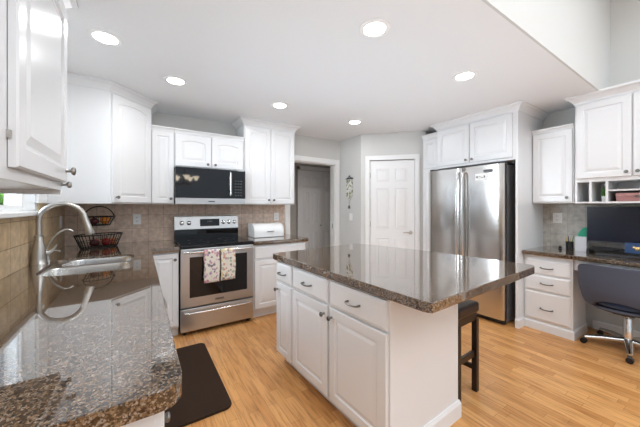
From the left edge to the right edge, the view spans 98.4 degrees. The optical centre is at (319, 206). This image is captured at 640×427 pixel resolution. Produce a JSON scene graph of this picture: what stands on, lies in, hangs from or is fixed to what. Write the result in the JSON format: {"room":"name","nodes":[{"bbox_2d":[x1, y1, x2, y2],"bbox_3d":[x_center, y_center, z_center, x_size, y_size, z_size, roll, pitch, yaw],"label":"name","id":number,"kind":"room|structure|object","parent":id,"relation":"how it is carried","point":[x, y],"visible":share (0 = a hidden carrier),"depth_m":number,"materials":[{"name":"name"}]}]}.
{"room":"kitchen","nodes":[
{"label":"kitchen","id":0,"kind":"room"},
{"bbox_2d":[151,112,339,244],"bbox_3d":[-1.167,0.100,3.826,3.530,2.440,0.120,0,0,-33],"label":"wall","id":1,"kind":"structure","parent":0,"point":[308,146],"depth_m":3.75,"materials":[{"name":"white paint"}]},
{"bbox_2d":[48,71,156,203],"bbox_3d":[-2.078,-0.573,2.732,0.810,1.095,0.725,0,0,-33],"label":"upper cabinet","id":2,"kind":"object","parent":1,"relation":"attached to","point":[109,122],"visible":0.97,"depth_m":2.48,"materials":[{"name":"white wood"}]},
{"bbox_2d":[133,214,140,224],"bbox_3d":[-2.083,0.145,3.143,0.075,0.118,0.010,0,0,-33],"label":"wall outlet","id":3,"kind":"object","parent":1,"relation":"attached to","point":[136,217],"visible":1,"depth_m":3.14,"materials":[{"name":"white plastic"}]},
{"bbox_2d":[151,125,174,203],"bbox_3d":[-1.788,-0.446,3.123,0.220,0.842,0.384,0,0,-33],"label":"upper cabinet","id":4,"kind":"object","parent":1,"relation":"attached to","point":[162,137],"visible":0.98,"depth_m":2.99,"materials":[{"name":"white wood"}]},
{"bbox_2d":[65,204,284,245],"bbox_3d":[-1.564,0.190,3.491,2.480,0.460,0.010,0,0,-33],"label":"backsplash","id":5,"kind":"structure","parent":1,"relation":"attached to","point":[157,220],"depth_m":3.22,"materials":[{"name":"beige tile"}]},
{"bbox_2d":[174,128,243,170],"bbox_3d":[-1.368,-0.653,3.396,0.776,0.427,0.384,0,0,-33],"label":"upper cabinet","id":6,"kind":"object","parent":1,"relation":"attached to","point":[192,148],"visible":0.99,"depth_m":3.24,"materials":[{"name":"white wood"}]},
{"bbox_2d":[174,166,244,203],"bbox_3d":[-1.346,-0.231,3.361,0.772,0.412,0.447,0,0,-33],"label":"microwave","id":7,"kind":"object","parent":6,"relation":"attached to","point":[191,185],"visible":1,"depth_m":3.19,"materials":[{"name":"black plastic"}]},
{"bbox_2d":[232,116,299,204],"bbox_3d":[-0.736,-0.573,3.803,0.842,1.095,0.390,0,0,-33],"label":"upper cabinet","id":8,"kind":"object","parent":1,"relation":"attached to","point":[268,146],"visible":1,"depth_m":3.65,"materials":[{"name":"white wood"}]},
{"bbox_2d":[274,213,278,220],"bbox_3d":[-0.644,0.150,4.077,0.075,0.118,0.010,0,0,-33],"label":"wall outlet","id":9,"kind":"object","parent":1,"relation":"attached to","point":[276,215],"visible":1,"depth_m":4.07,"materials":[{"name":"white plastic"}]},
{"bbox_2d":[285,155,338,245],"bbox_3d":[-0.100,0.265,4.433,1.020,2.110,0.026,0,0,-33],"label":"trim","id":10,"kind":"structure","parent":1,"relation":"attached to","point":[296,157],"depth_m":4.63,"materials":[{"name":"white wood"}]},
{"bbox_2d":[290,163,329,235],"bbox_3d":[-0.489,0.100,5.251,1.700,2.440,0.100,0,0,-33],"label":"wall","id":11,"kind":"structure","parent":0,"point":[293,208],"depth_m":5.21,"materials":[{"name":"grey paint"}]},
{"bbox_2d":[297,165,329,248],"bbox_3d":[0.018,0.275,5.479,1.059,2.090,0.060,0,0,-33],"label":"door","id":12,"kind":"structure","parent":11,"relation":"in","point":[313,187],"depth_m":5.38,"materials":[{"name":"white wood"}]},
{"bbox_2d":[66,0,596,140],"bbox_3d":[-0.203,-1.170,3.433,5.400,0.100,4.420,0,0,-33],"label":"ceiling","id":13,"kind":"structure","parent":0,"point":[236,58],"depth_m":2.12,"materials":[{"name":"white paint"}]},
{"bbox_2d":[86,28,123,46],"bbox_3d":[-1.422,-1.115,1.831,0.196,0.009,0.196,0,0,-33],"label":"recessed light","id":14,"kind":"object","parent":13,"relation":"in","point":[104,37],"visible":1,"depth_m":1.82,"materials":[{"name":"white plastic"}]},
{"bbox_2d":[163,75,187,85],"bbox_3d":[-1.285,-1.115,2.456,0.196,0.009,0.196,0,0,-33],"label":"recessed light","id":15,"kind":"object","parent":13,"relation":"in","point":[173,80],"visible":1,"depth_m":2.44,"materials":[{"name":"white plastic"}]},
{"bbox_2d":[271,102,288,108],"bbox_3d":[-0.443,-1.115,3.051,0.196,0.009,0.196,0,0,-33],"label":"recessed light","id":16,"kind":"object","parent":13,"relation":"in","point":[279,105],"visible":1,"depth_m":3.05,"materials":[{"name":"white plastic"}]},
{"bbox_2d":[347,120,361,124],"bbox_3d":[0.460,-1.115,3.661,0.196,0.009,0.196,0,0,-33],"label":"recessed light","id":17,"kind":"object","parent":13,"relation":"in","point":[352,122],"visible":1,"depth_m":3.66,"materials":[{"name":"white plastic"}]},
{"bbox_2d":[359,18,390,38],"bbox_3d":[0.344,-1.115,1.738,0.196,0.009,0.196,0,0,-33],"label":"recessed light","id":18,"kind":"object","parent":13,"relation":"in","point":[373,28],"visible":1,"depth_m":1.73,"materials":[{"name":"white plastic"}]},
{"bbox_2d":[452,70,477,81],"bbox_3d":[1.241,-1.115,2.368,0.196,0.009,0.196,0,0,-33],"label":"recessed light","id":19,"kind":"object","parent":13,"relation":"in","point":[462,76],"visible":1,"depth_m":2.35,"materials":[{"name":"white plastic"}]},
{"bbox_2d":[340,135,360,244],"bbox_3d":[0.500,0.100,4.591,0.100,2.440,0.655,0,0,-33],"label":"wall","id":20,"kind":"structure","parent":0,"point":[350,149],"depth_m":4.50,"materials":[{"name":"white paint"}]},
{"bbox_2d":[346,175,352,208],"bbox_3d":[0.473,-0.238,4.504,0.040,0.545,0.180,0,0,-33],"label":"wall hanging","id":21,"kind":"object","parent":20,"relation":"attached to","point":[349,183],"depth_m":4.50,"materials":[{"name":"fabric"}]},
{"bbox_2d":[349,213,352,220],"bbox_3d":[0.502,0.170,4.487,0.010,0.118,0.075,0,0,-33],"label":"light switch","id":22,"kind":"object","parent":20,"relation":"attached to","point":[350,214],"visible":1,"depth_m":4.47,"materials":[{"name":"white plastic"}]},
{"bbox_2d":[361,131,425,249],"bbox_3d":[1.112,0.100,4.239,0.950,2.440,0.100,0,0,12],"label":"wall","id":23,"kind":"structure","parent":0,"point":[399,143],"depth_m":4.19,"materials":[{"name":"white paint"}]},
{"bbox_2d":[370,160,413,248],"bbox_3d":[1.090,0.304,4.193,0.658,2.012,0.094,0,0,12],"label":"door","id":24,"kind":"structure","parent":23,"relation":"in","point":[391,181],"depth_m":4.20,"materials":[{"name":"white wood"}]},
{"bbox_2d":[365,154,419,249],"bbox_3d":[1.089,0.270,4.179,0.800,2.100,0.027,0,0,12],"label":"trim","id":25,"kind":"structure","parent":23,"relation":"attached to","point":[416,157],"depth_m":4.15,"materials":[{"name":"white wood"}]},
{"bbox_2d":[173,312,639,426],"bbox_3d":[0.881,1.345,1.765,5.400,0.050,8.400,0,0,-33],"label":"floor","id":26,"kind":"structure","parent":0,"point":[529,377],"depth_m":2.08,"materials":[{"name":"brown wood"}]},
{"bbox_2d":[121,406,171,426],"bbox_3d":[-0.812,0.888,0.749,0.718,0.864,0.660,0,0,-33],"label":"base cabinet","id":27,"kind":"object","parent":26,"relation":"on","point":[157,420],"visible":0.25,"depth_m":0.63,"materials":[{"name":"white wood"}]},
{"bbox_2d":[153,252,178,335],"bbox_3d":[-1.691,0.888,2.947,0.270,0.864,0.654,0,0,-33],"label":"base cabinet","id":28,"kind":"object","parent":26,"relation":"on","point":[167,264],"visible":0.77,"depth_m":2.74,"materials":[{"name":"white wood"}]},
{"bbox_2d":[164,343,231,426],"bbox_3d":[-1.037,1.312,2.111,0.460,0.016,1.010,0,0,-33],"label":"floor mat","id":29,"kind":"object","parent":26,"relation":"on","point":[204,395],"visible":0.68,"depth_m":1.95,"materials":[{"name":"brown rubber"}]},
{"bbox_2d":[174,215,253,335],"bbox_3d":[-1.244,0.720,3.221,0.758,1.200,0.731,0,0,-33],"label":"range","id":30,"kind":"object","parent":26,"relation":"on","point":[202,305],"visible":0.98,"depth_m":3.02,"materials":[{"name":"grey metal"}]},
{"bbox_2d":[203,249,219,282],"bbox_3d":[-1.126,0.616,2.873,0.158,0.339,0.040,0,0,-33],"label":"dish towel","id":31,"kind":"object","parent":30,"relation":"hanging from","point":[211,256],"visible":1,"depth_m":2.85,"materials":[{"name":"multicoloured fabric"}]},
{"bbox_2d":[174,236,253,247],"bbox_3d":[-1.245,0.407,3.222,0.758,0.026,0.600,0,0,-33],"label":"cooktop","id":32,"kind":"object","parent":30,"relation":"in","point":[192,241],"depth_m":3.11,"materials":[{"name":"black glass"}]},
{"bbox_2d":[220,247,235,280],"bbox_3d":[-0.988,0.613,2.963,0.158,0.334,0.040,0,0,-33],"label":"dish towel","id":33,"kind":"object","parent":30,"relation":"hanging from","point":[227,255],"visible":1,"depth_m":2.95,"materials":[{"name":"multicoloured fabric"}]},
{"bbox_2d":[252,242,304,317],"bbox_3d":[-0.632,0.888,3.635,0.700,0.864,0.654,0,0,-33],"label":"base cabinet","id":34,"kind":"object","parent":26,"relation":"on","point":[265,280],"visible":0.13,"depth_m":3.29,"materials":[{"name":"white wood"}]},
{"bbox_2d":[239,234,307,245],"bbox_3d":[-0.640,0.430,3.673,0.733,0.048,0.689,0,0,-33],"label":"countertop","id":35,"kind":"structure","parent":34,"relation":"on","point":[287,238],"depth_m":3.45,"materials":[{"name":"brown stone"}]},
{"bbox_2d":[248,222,283,237],"bbox_3d":[-0.732,0.316,3.744,0.414,0.181,0.262,0,0,-33],"label":"bread box","id":36,"kind":"object","parent":35,"relation":"on","point":[255,230],"visible":1,"depth_m":3.66,"materials":[{"name":"white metal"}]},
{"bbox_2d":[274,261,460,426],"bbox_3d":[0.240,0.887,2.029,0.712,0.866,1.234,0,0,-35],"label":"kitchen island","id":37,"kind":"object","parent":26,"relation":"on","point":[379,361],"visible":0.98,"depth_m":1.58,"materials":[{"name":"white wood"}]},
{"bbox_2d":[273,244,534,313],"bbox_3d":[0.526,0.430,2.167,1.282,0.048,1.570,0,0,-35],"label":"island countertop","id":38,"kind":"structure","parent":37,"relation":"on","point":[424,281],"depth_m":1.75,"materials":[{"name":"brown stone"}]},
{"bbox_2d":[421,132,439,250],"bbox_3d":[1.831,0.145,4.103,0.680,2.350,0.252,0,0,-33],"label":"tall cabinet","id":39,"kind":"object","parent":26,"relation":"on","point":[429,140],"visible":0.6,"depth_m":3.96,"materials":[{"name":"white wood"}]},
{"bbox_2d":[458,299,478,400],"bbox_3d":[0.912,1.000,2.055,0.290,0.640,0.400,0,0,-35],"label":"bar stool","id":40,"kind":"object","parent":26,"relation":"on","point":[468,309],"visible":0.43,"depth_m":1.94,"materials":[{"name":"brown wood"}]},
{"bbox_2d":[429,161,514,324],"bbox_3d":[2.035,0.403,3.608,0.828,1.815,0.955,0,0,-33],"label":"refrigerator","id":41,"kind":"object","parent":26,"relation":"on","point":[470,217],"visible":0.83,"depth_m":3.24,"materials":[{"name":"grey metal"}]},
{"bbox_2d":[475,173,486,180],"bbox_3d":[1.876,-0.345,3.216,0.004,0.080,0.130,0,0,-33],"label":"paper note","id":42,"kind":"object","parent":41,"relation":"attached to","point":[482,176],"visible":1,"depth_m":3.21,"materials":[{"name":"white paper"}]},
{"bbox_2d":[431,100,549,328],"bbox_3d":[2.145,0.100,3.571,0.748,2.440,1.097,0,0,-33],"label":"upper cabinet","id":43,"kind":"object","parent":26,"relation":"on","point":[502,133],"visible":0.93,"depth_m":3.16,"materials":[{"name":"white wood"}]},
{"bbox_2d":[524,254,586,340],"bbox_3d":[2.529,0.918,2.983,0.458,0.803,0.427,0,0,-33],"label":"base cabinet","id":44,"kind":"object","parent":26,"relation":"on","point":[554,302],"visible":0.98,"depth_m":2.84,"materials":[{"name":"white wood"}]},
{"bbox_2d":[574,260,639,270],"bbox_3d":[3.063,0.918,2.335,0.520,0.804,1.260,0,0,-33],"label":"apron","id":45,"kind":"object","parent":26,"relation":"on","point":[576,262],"visible":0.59,"depth_m":2.55,"materials":[{"name":"white"}]},
{"bbox_2d":[522,246,639,267],"bbox_3d":[2.924,0.495,2.488,0.604,0.040,1.688,0,0,-33],"label":"countertop","id":46,"kind":"structure","parent":45,"relation":"on","point":[549,251],"depth_m":2.73,"materials":[{"name":"brown stone"}]},
{"bbox_2d":[565,241,573,249],"bbox_3d":[2.755,0.430,3.047,0.068,0.090,0.068,0,0,-33],"label":"pen cup","id":47,"kind":"object","parent":46,"relation":"on","point":[569,245],"visible":0.98,"depth_m":3.02,"materials":[{"name":"black plastic"}]},
{"bbox_2d":[575,236,588,251],"bbox_3d":[2.822,0.398,2.971,0.100,0.155,0.090,0,0,-33],"label":"paper holder","id":48,"kind":"object","parent":46,"relation":"on","point":[581,244],"visible":0.71,"depth_m":2.94,"materials":[{"name":"grey"}]},
{"bbox_2d":[578,227,586,236],"bbox_3d":[2.824,0.346,2.968,0.024,0.250,0.068,0,0,-33],"label":"card","id":49,"kind":"object","parent":48,"relation":"in","point":[583,233],"visible":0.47,"depth_m":2.95,"materials":[{"name":"teal paper"}]},
{"bbox_2d":[586,247,639,254],"bbox_3d":[3.011,0.457,2.671,0.180,0.038,0.600,0,0,-33],"label":"monitor riser","id":50,"kind":"object","parent":46,"relation":"on","point":[590,249],"visible":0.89,"depth_m":2.78,"materials":[{"name":"black plastic"}]},
{"bbox_2d":[591,246,617,250],"bbox_3d":[2.829,0.420,2.749,0.078,0.034,0.188,0,0,-33],"label":"desk tray","id":51,"kind":"object","parent":50,"relation":"on","point":[595,247],"visible":1,"depth_m":2.73,"materials":[{"name":"black plastic"}]},
{"bbox_2d":[593,247,614,250],"bbox_3d":[2.829,0.422,2.749,0.070,0.030,0.180,0,0,-33],"label":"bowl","id":52,"kind":"object","parent":51,"relation":"on","point":[598,248],"depth_m":2.73,"materials":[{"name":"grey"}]},
{"bbox_2d":[587,207,639,251],"bbox_3d":[3.019,0.218,2.658,0.140,0.437,0.640,0,0,-33],"label":"computer monitor","id":53,"kind":"object","parent":50,"relation":"on","point":[615,225],"visible":0.82,"depth_m":2.73,"materials":[{"name":"black plastic"}]},
{"bbox_2d":[625,242,639,253],"bbox_3d":[2.964,0.390,2.515,0.059,0.095,0.250,0,0,-33],"label":"box","id":54,"kind":"object","parent":50,"relation":"on","point":[634,248],"visible":1,"depth_m":2.57,"materials":[{"name":"blue cardboard"}]},
{"bbox_2d":[595,252,639,259],"bbox_3d":[2.843,0.466,2.562,0.120,0.019,0.400,0,0,-33],"label":"keyboard","id":55,"kind":"object","parent":46,"relation":"on","point":[598,253],"visible":1,"depth_m":2.57,"materials":[{"name":"black plastic"}]},
{"bbox_2d":[578,264,639,363],"bbox_3d":[2.787,0.920,2.492,0.704,0.800,0.630,0,0,-33],"label":"office chair","id":56,"kind":"object","parent":26,"relation":"on","point":[616,291],"visible":1,"depth_m":2.39,"materials":[{"name":"grey fabric"}]},
{"bbox_3d":[-1.633,0.888,1.992,0.734,0.864,1.090,0,0,-33],"label":"base cabinet","id":57,"kind":"object","parent":26,"relation":"on","visible":0},
{"bbox_2d":[0,240,181,426],"bbox_3d":[-1.354,0.430,1.788,0.974,0.048,3.074,0,0,-33],"label":"countertop","id":58,"kind":"structure","parent":57,"relation":"on","point":[94,349],"depth_m":0.81,"materials":[{"name":"brown stone"}]},
{"bbox_2d":[47,250,60,261],"bbox_3d":[-1.986,0.364,2.049,0.091,0.085,0.040,0,0,-33],"label":"soap dispenser","id":59,"kind":"object","parent":58,"relation":"on","point":[48,255],"visible":0.48,"depth_m":2.03,"materials":[{"name":"silver metal"}]},
{"bbox_2d":[46,229,72,250],"bbox_3d":[-2.004,0.289,2.109,0.184,0.234,0.048,0,0,-33],"label":"filter faucet","id":60,"kind":"object","parent":58,"relation":"on","point":[71,230],"visible":0.45,"depth_m":2.10,"materials":[{"name":"silver metal"}]},
{"bbox_2d":[30,201,94,264],"bbox_3d":[-1.874,0.185,2.020,0.354,0.443,0.090,0,0,-33],"label":"kitchen faucet","id":61,"kind":"object","parent":58,"relation":"on","point":[39,253],"visible":1,"depth_m":1.95,"materials":[{"name":"silver metal"}]},
{"bbox_2d":[30,235,47,264],"bbox_3d":[-1.984,0.305,1.949,0.090,0.203,0.090,0,0,-33],"label":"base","id":62,"kind":"object","parent":61,"relation":"attached to","point":[39,253],"depth_m":1.93,"materials":[{"name":"silver metal"}]},
{"bbox_2d":[36,256,133,275],"bbox_3d":[-1.621,0.522,1.964,0.488,0.205,0.678,0,0,-33],"label":"sink","id":63,"kind":"object","parent":58,"relation":"in","point":[80,266],"visible":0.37,"depth_m":2.03,"materials":[{"name":"silver metal"}]},
{"bbox_2d":[41,262,130,275],"bbox_3d":[-1.538,0.523,1.841,0.450,0.204,0.348,0,0,-33],"label":"basin","id":64,"kind":"object","parent":63,"relation":"in","point":[70,270],"depth_m":1.96,"materials":[{"name":"silver metal"}]},
{"bbox_2d":[62,256,131,266],"bbox_3d":[-1.704,0.513,2.135,0.408,0.184,0.268,0,0,-33],"label":"basin","id":65,"kind":"object","parent":63,"relation":"in","point":[81,262],"depth_m":2.22,"materials":[{"name":"silver metal"}]},
{"bbox_2d":[73,206,122,248],"bbox_3d":[-2.200,0.199,2.749,0.260,0.409,0.421,0,0,24],"label":"wire basket","id":66,"kind":"object","parent":58,"relation":"on","point":[113,216],"visible":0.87,"depth_m":2.71,"materials":[{"name":"black metal"}]},
{"bbox_2d":[89,239,97,246],"bbox_3d":[-2.207,0.353,2.698,0.076,0.078,0.077,0,0,-33],"label":"apple","id":67,"kind":"object","parent":66,"relation":"in","point":[92,240],"visible":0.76,"depth_m":2.68,"materials":[{"name":"red food"}]},
{"bbox_2d":[90,218,97,224],"bbox_3d":[-2.214,0.141,2.706,0.070,0.072,0.071,0,0,-33],"label":"plum","id":68,"kind":"object","parent":66,"relation":"in","point":[92,219],"visible":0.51,"depth_m":2.69,"materials":[{"name":"red"}]},
{"bbox_2d":[88,216,115,225],"bbox_3d":[-2.196,0.142,2.747,0.201,0.093,0.281,0,0,24],"label":"basket","id":69,"kind":"object","parent":66,"relation":"on","point":[89,217],"depth_m":2.71,"materials":[{"name":"black metal"}]},
{"bbox_2d":[100,217,109,223],"bbox_3d":[-2.168,0.135,2.784,0.082,0.084,0.083,0,0,-33],"label":"orange","id":70,"kind":"object","parent":66,"relation":"in","point":[104,218],"visible":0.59,"depth_m":2.76,"materials":[{"name":"orange food"}]},
{"bbox_2d":[101,238,110,244],"bbox_3d":[-2.157,0.352,2.785,0.078,0.080,0.079,0,0,-33],"label":"apple","id":71,"kind":"object","parent":66,"relation":"in","point":[104,239],"visible":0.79,"depth_m":2.76,"materials":[{"name":"red food"}]},
{"bbox_2d":[482,0,610,89],"bbox_3d":[1.005,-1.850,1.574,5.400,1.460,0.015,0,0,-33],"label":"wall","id":72,"kind":"structure","parent":0,"point":[577,33],"depth_m":2.25,"materials":[{"name":"white paint"}]},
{"bbox_2d":[543,0,639,330],"bbox_3d":[3.355,-0.630,2.527,0.140,3.900,6.985,0,0,-33],"label":"wall","id":73,"kind":"structure","parent":0,"point":[625,14],"depth_m":2.83,"materials":[{"name":"white paint"}]},
{"bbox_2d":[531,123,574,203],"bbox_3d":[2.669,-0.451,3.111,0.373,0.832,0.365,0,0,-33],"label":"upper cabinet","id":74,"kind":"object","parent":73,"relation":"attached to","point":[553,147],"visible":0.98,"depth_m":3.01,"materials":[{"name":"white wood"}]},
{"bbox_2d":[553,213,561,222],"bbox_3d":[2.789,0.135,3.242,0.010,0.120,0.085,0,0,-33],"label":"wall outlet","id":75,"kind":"object","parent":73,"relation":"attached to","point":[557,217],"visible":1,"depth_m":3.24,"materials":[{"name":"white plastic"}]},
{"bbox_2d":[543,203,639,248],"bbox_3d":[3.195,0.212,2.635,0.010,0.525,1.740,0,0,-33],"label":"backsplash","id":76,"kind":"structure","parent":73,"relation":"attached to","point":[574,215],"depth_m":3.17,"materials":[{"name":"grey tile"}]},
{"bbox_2d":[565,79,639,203],"bbox_3d":[2.973,-0.579,2.595,0.424,1.093,0.930,0,0,-33],"label":"upper cabinet","id":77,"kind":"object","parent":73,"relation":"attached to","point":[607,120],"visible":1,"depth_m":2.66,"materials":[{"name":"white wood"}]},
{"bbox_2d":[601,188,604,201],"bbox_3d":[2.816,-0.118,2.733,0.045,0.138,0.052,0,0,-33],"label":"potted plant","id":78,"kind":"object","parent":77,"relation":"in","point":[602,191],"visible":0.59,"depth_m":2.73,"materials":[{"name":"green plant"}]},
{"bbox_2d":[616,193,639,200],"bbox_3d":[3.036,-0.087,2.516,0.275,0.078,0.428,0,0,-33],"label":"storage box","id":79,"kind":"object","parent":77,"relation":"in","point":[619,196],"visible":0.91,"depth_m":2.56,"materials":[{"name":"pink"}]},
{"bbox_2d":[593,320,639,336],"bbox_3d":[4.049,1.275,1.318,0.014,0.090,4.000,0,0,-33],"label":"baseboard","id":80,"kind":"structure","parent":73,"relation":"attached to","point":[596,324],"depth_m":2.87,"materials":[{"name":"white"}]},
{"bbox_3d":[-0.818,-0.630,-0.099,0.160,3.900,7.125,0,0,-33],"label":"wall","id":81,"kind":"structure","parent":0,"visible":0},
{"bbox_2d":[0,194,47,218],"bbox_3d":[-1.994,-0.417,1.767,0.180,0.965,1.095,0,0,-33],"label":"window","id":82,"kind":"structure","parent":81,"relation":"in","point":[11,205],"depth_m":1.91,"materials":[{"name":"white"}]},
{"bbox_2d":[0,203,64,279],"bbox_3d":[-1.662,0.170,1.356,0.010,0.500,3.485,0,0,-33],"label":"backsplash","id":83,"kind":"structure","parent":81,"relation":"attached to","point":[17,234],"depth_m":1.82,"materials":[{"name":"beige tile"}]},
{"bbox_2d":[0,0,78,194],"bbox_3d":[-1.115,-0.591,0.856,0.367,1.056,1.410,0,0,-33],"label":"upper cabinet","id":84,"kind":"object","parent":81,"relation":"attached to","point":[33,33],"visible":1,"depth_m":1.03,"materials":[{"name":"white wood"}]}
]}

